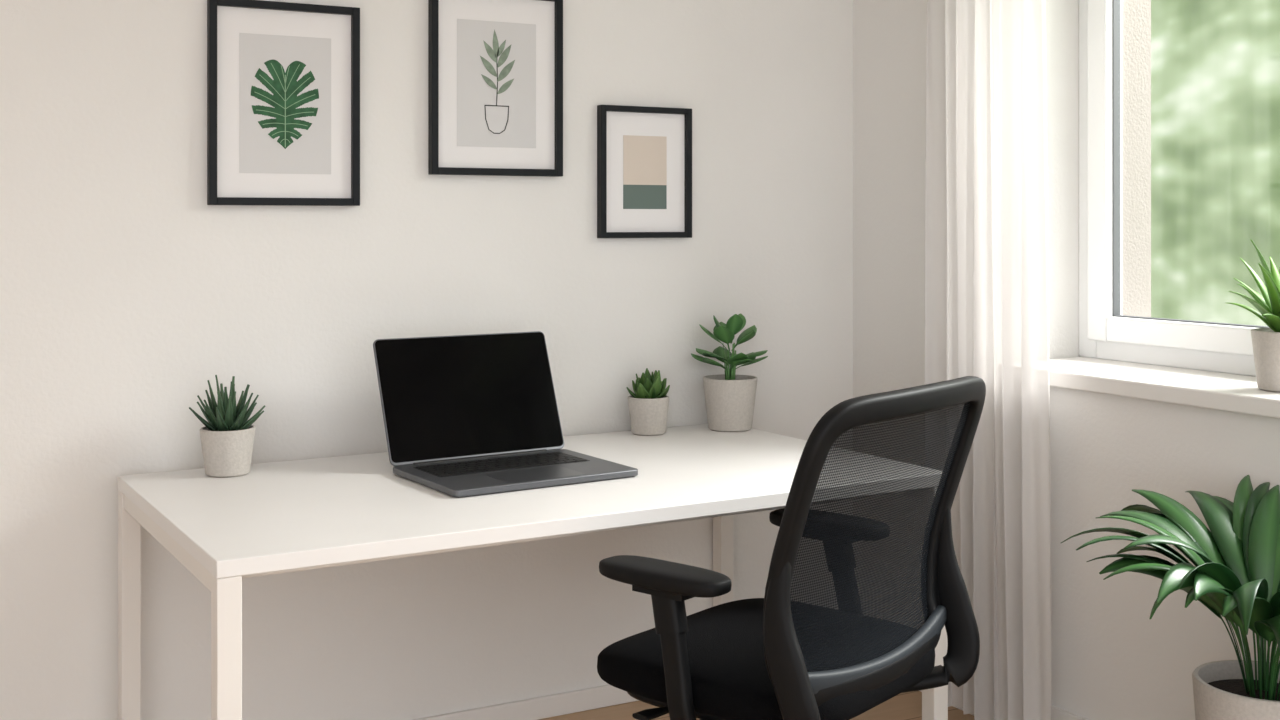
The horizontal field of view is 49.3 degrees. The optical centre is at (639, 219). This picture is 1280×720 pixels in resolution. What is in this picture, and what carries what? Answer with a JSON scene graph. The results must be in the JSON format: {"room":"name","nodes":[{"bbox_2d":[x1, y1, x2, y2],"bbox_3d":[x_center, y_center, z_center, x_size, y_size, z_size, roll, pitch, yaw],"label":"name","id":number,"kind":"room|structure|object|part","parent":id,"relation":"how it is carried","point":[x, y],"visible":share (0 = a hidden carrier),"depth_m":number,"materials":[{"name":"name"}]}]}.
{"room":"home office","nodes":[
{"label":"home office","id":0,"kind":"room"},
{"bbox_2d":[0,0,852,719],"bbox_3d":[-1.451,0.012,3.116,5.635,2.600,0.150,0,0,-29],"label":"wall","id":1,"kind":"structure","parent":0,"point":[124,292],"depth_m":3.46,"materials":[{"name":"paint"}]},
{"bbox_2d":[207,0,359,205],"bbox_3d":[-0.850,-0.278,3.343,0.360,0.485,0.027,0,0,-29],"label":"print","id":2,"kind":"object","parent":1,"relation":"attached to","point":[283,78],"visible":1,"depth_m":3.34,"materials":[{"name":"white"}]},
{"bbox_2d":[428,0,562,176],"bbox_3d":[-0.369,-0.355,3.605,0.365,0.480,0.027,0,0,-29],"label":"print","id":3,"kind":"object","parent":1,"relation":"attached to","point":[495,67],"visible":1,"depth_m":3.60,"materials":[{"name":"white"}]},
{"bbox_2d":[413,684,638,719],"bbox_3d":[-1.623,1.284,2.930,5.155,0.056,0.014,0,0,-29],"label":"baseboard","id":4,"kind":"structure","parent":1,"relation":"attached to","point":[553,705],"depth_m":3.67,"materials":[{"name":"white wood"}]},
{"bbox_2d":[597,105,691,237],"bbox_3d":[0.015,-0.130,3.814,0.283,0.358,0.027,0,0,-29],"label":"framed abstract print","id":5,"kind":"object","parent":1,"relation":"attached to","point":[644,154],"visible":1,"depth_m":3.81,"materials":[{"name":"white"}]},
{"bbox_2d":[539,691,973,719],"bbox_3d":[-0.026,1.362,0.502,5.635,0.100,6.106,0,0,-29],"label":"floor","id":6,"kind":"structure","parent":0,"point":[907,705],"depth_m":3.72,"materials":[{"name":"brown wood"}]},
{"bbox_2d":[118,424,947,719],"bbox_3d":[-0.234,0.942,3.143,1.635,0.740,0.908,0,0,-30],"label":"desk","id":7,"kind":"object","parent":6,"relation":"on","point":[305,514],"visible":0.66,"depth_m":2.85,"materials":[{"name":"white wood"}]},
{"bbox_2d":[189,375,265,477],"bbox_3d":[-0.927,0.460,3.132,0.170,0.224,0.164,0,0,-29],"label":"potted succulent","id":8,"kind":"object","parent":7,"relation":"on","point":[227,438],"visible":1,"depth_m":3.10,"materials":[{"name":"ceramic"}]},
{"bbox_2d":[200,425,254,477],"bbox_3d":[-0.928,0.519,3.139,0.121,0.105,0.121,0,0,-29],"label":"pot","id":9,"kind":"object","parent":8,"relation":"attached to","point":[227,450],"depth_m":3.09,"materials":[{"name":"ceramic"}]},
{"bbox_2d":[373,331,637,496],"bbox_3d":[-0.310,0.424,3.169,0.452,0.296,0.445,0,0,-33],"label":"laptop","id":10,"kind":"object","parent":7,"relation":"on","point":[476,414],"visible":1,"depth_m":3.26,"materials":[{"name":"grey metal"}]},
{"bbox_3d":[-0.401,0.416,3.309,0.452,0.280,0.112,0,0,-33],"label":"lid","id":11,"kind":"part","parent":10,"relation":"part of","materials":[{"name":"grey metal"}]},
{"bbox_2d":[626,368,669,435],"bbox_3d":[0.021,0.484,3.734,0.117,0.175,0.112,0,0,-9],"label":"potted succulent","id":12,"kind":"object","parent":7,"relation":"on","point":[648,404],"visible":1,"depth_m":3.70,"materials":[{"name":"ceramic"}]},
{"bbox_2d":[628,395,669,435],"bbox_3d":[0.023,0.522,3.735,0.112,0.100,0.112,0,0,-29],"label":"pot","id":13,"kind":"object","parent":12,"relation":"attached to","point":[648,413],"depth_m":3.69,"materials":[{"name":"ceramic"}]},
{"bbox_2d":[691,313,767,431],"bbox_3d":[0.247,0.413,3.814,0.198,0.317,0.201,0,0,-29],"label":"potted peperomia","id":14,"kind":"object","parent":7,"relation":"on","point":[729,396],"visible":1,"depth_m":3.77,"materials":[{"name":"ceramic"}]},
{"bbox_2d":[703,374,756,431],"bbox_3d":[0.247,0.501,3.816,0.149,0.142,0.149,0,0,-29],"label":"pot","id":15,"kind":"object","parent":14,"relation":"attached to","point":[729,398],"depth_m":3.76,"materials":[{"name":"ceramic"}]},
{"bbox_2d":[597,376,985,719],"bbox_3d":[0.255,0.805,2.749,0.732,1.014,0.669,0,0,40],"label":"office chair","id":16,"kind":"object","parent":6,"relation":"on","point":[865,579],"visible":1,"depth_m":2.53,"materials":[{"name":"black plastic"}]},
{"bbox_3d":[0.112,0.809,2.613,0.135,0.297,0.238,0,0,40],"label":"armrest post","id":17,"kind":"part","parent":16,"relation":"part of","materials":[{"name":"black plastic"}]},
{"bbox_3d":[0.251,0.863,2.753,0.550,0.099,0.550,0,0,40],"label":"seat","id":18,"kind":"part","parent":16,"relation":"part of","materials":[{"name":"fabric"}]},
{"bbox_3d":[0.468,0.580,2.573,0.175,0.562,0.628,0,0,40],"label":"backrest frame","id":19,"kind":"part","parent":16,"relation":"part of","materials":[{"name":"black plastic"}]},
{"bbox_3d":[0.466,0.578,2.575,0.143,0.507,0.580,0,0,40],"label":"backrest","id":20,"kind":"part","parent":16,"relation":"part of","materials":[{"name":"black fabric"}]},
{"bbox_2d":[1061,475,1279,719],"bbox_3d":[1.135,0.923,2.634,0.562,0.779,0.694,0,0,-29],"label":"potted plant","id":21,"kind":"object","parent":6,"relation":"on","point":[1235,574],"visible":1,"depth_m":2.69,"materials":[{"name":"plant"}]},
{"bbox_2d":[1192,660,1279,719],"bbox_3d":[1.186,1.093,2.651,0.254,0.437,0.254,0,0,-29],"label":"pot","id":22,"kind":"object","parent":21,"relation":"attached to","point":[1221,691],"depth_m":2.63,"materials":[{"name":"ceramic"}]},
{"bbox_2d":[853,0,1279,719],"bbox_3d":[2.271,0.012,1.669,0.475,2.600,5.956,0,0,-29],"label":"wall","id":23,"kind":"structure","parent":0,"point":[1111,661],"depth_m":3.43,"materials":[{"name":"paint"}]},
{"bbox_2d":[925,0,1051,719],"bbox_3d":[1.298,0.034,2.815,0.137,2.467,2.300,0,0,-29],"label":"sheer curtain","id":24,"kind":"object","parent":23,"relation":"hanging from","point":[987,303],"visible":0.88,"depth_m":3.48,"materials":[{"name":"fabric"}]},
{"bbox_2d":[919,690,1087,719],"bbox_3d":[2.059,1.257,1.545,0.014,0.110,5.942,0,0,-29],"label":"baseboard","id":25,"kind":"structure","parent":23,"relation":"attached to","point":[1058,713],"depth_m":3.42,"materials":[{"name":"white wood"}]},
{"bbox_2d":[1049,357,1279,418],"bbox_3d":[1.452,0.390,2.966,0.332,0.040,1.678,0,0,-29],"label":"window sill","id":26,"kind":"structure","parent":23,"relation":"attached to","point":[1235,393],"depth_m":3.22,"materials":[{"name":"white"}]},
{"bbox_2d":[1227,239,1279,392],"bbox_3d":[1.400,0.206,3.037,0.266,0.329,0.298,0,0,-29],"label":"spider plant","id":27,"kind":"object","parent":26,"relation":"on","point":[1265,341],"visible":1,"depth_m":3.02,"materials":[{"name":"plant"}]},
{"bbox_3d":[1.412,0.305,3.030,0.156,0.130,0.156,0,0,-29],"label":"pot","id":28,"kind":"part","parent":27,"relation":"part of","materials":[{"name":"ceramic"}]},
{"bbox_2d":[1079,0,1255,376],"bbox_3d":[1.596,-0.319,3.061,0.077,1.378,1.648,0,0,-29],"label":"window","id":29,"kind":"structure","parent":23,"relation":"in","point":[1142,354],"depth_m":3.67,"materials":[{"name":"white plastic"}]},
{"bbox_3d":[1.591,-0.319,3.059,0.067,1.278,1.548,0,0,-29],"label":"sash","id":30,"kind":"part","parent":29,"relation":"part of","materials":[{"name":"white plastic"}]},
{"bbox_2d":[1113,0,1268,327],"bbox_3d":[1.596,-0.319,3.062,0.026,1.150,1.420,0,0,-29],"label":"seal","id":31,"kind":"object","parent":29,"relation":"attached to","point":[1116,3],"visible":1,"depth_m":3.68,"materials":[{"name":"grey rubber"}]},
{"bbox_2d":[1123,0,1150,316],"bbox_3d":[1.685,-0.338,3.109,0.125,1.340,1.647,0,0,-29],"label":"wall","id":32,"kind":"structure","parent":0,"point":[1136,13],"depth_m":3.76,"materials":[{"name":"beige paint"}]},
{"label":"outside","id":33,"kind":"structure","parent":0,"visible":0},
{"bbox_3d":[3.182,1.637,7.430,6.300,0.050,20.000,0,0,-29],"label":"lawn","id":34,"kind":"structure","parent":33,"visible":0},
{"bbox_2d":[1151,0,1279,325],"bbox_3d":[4.155,-1.588,7.960,0.884,6.400,18.000,0,0,-29],"label":"hedge","id":35,"kind":"object","parent":34,"relation":"on","point":[1215,64],"visible":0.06,"depth_m":8.56,"materials":[{"name":"green plant"}]}
]}

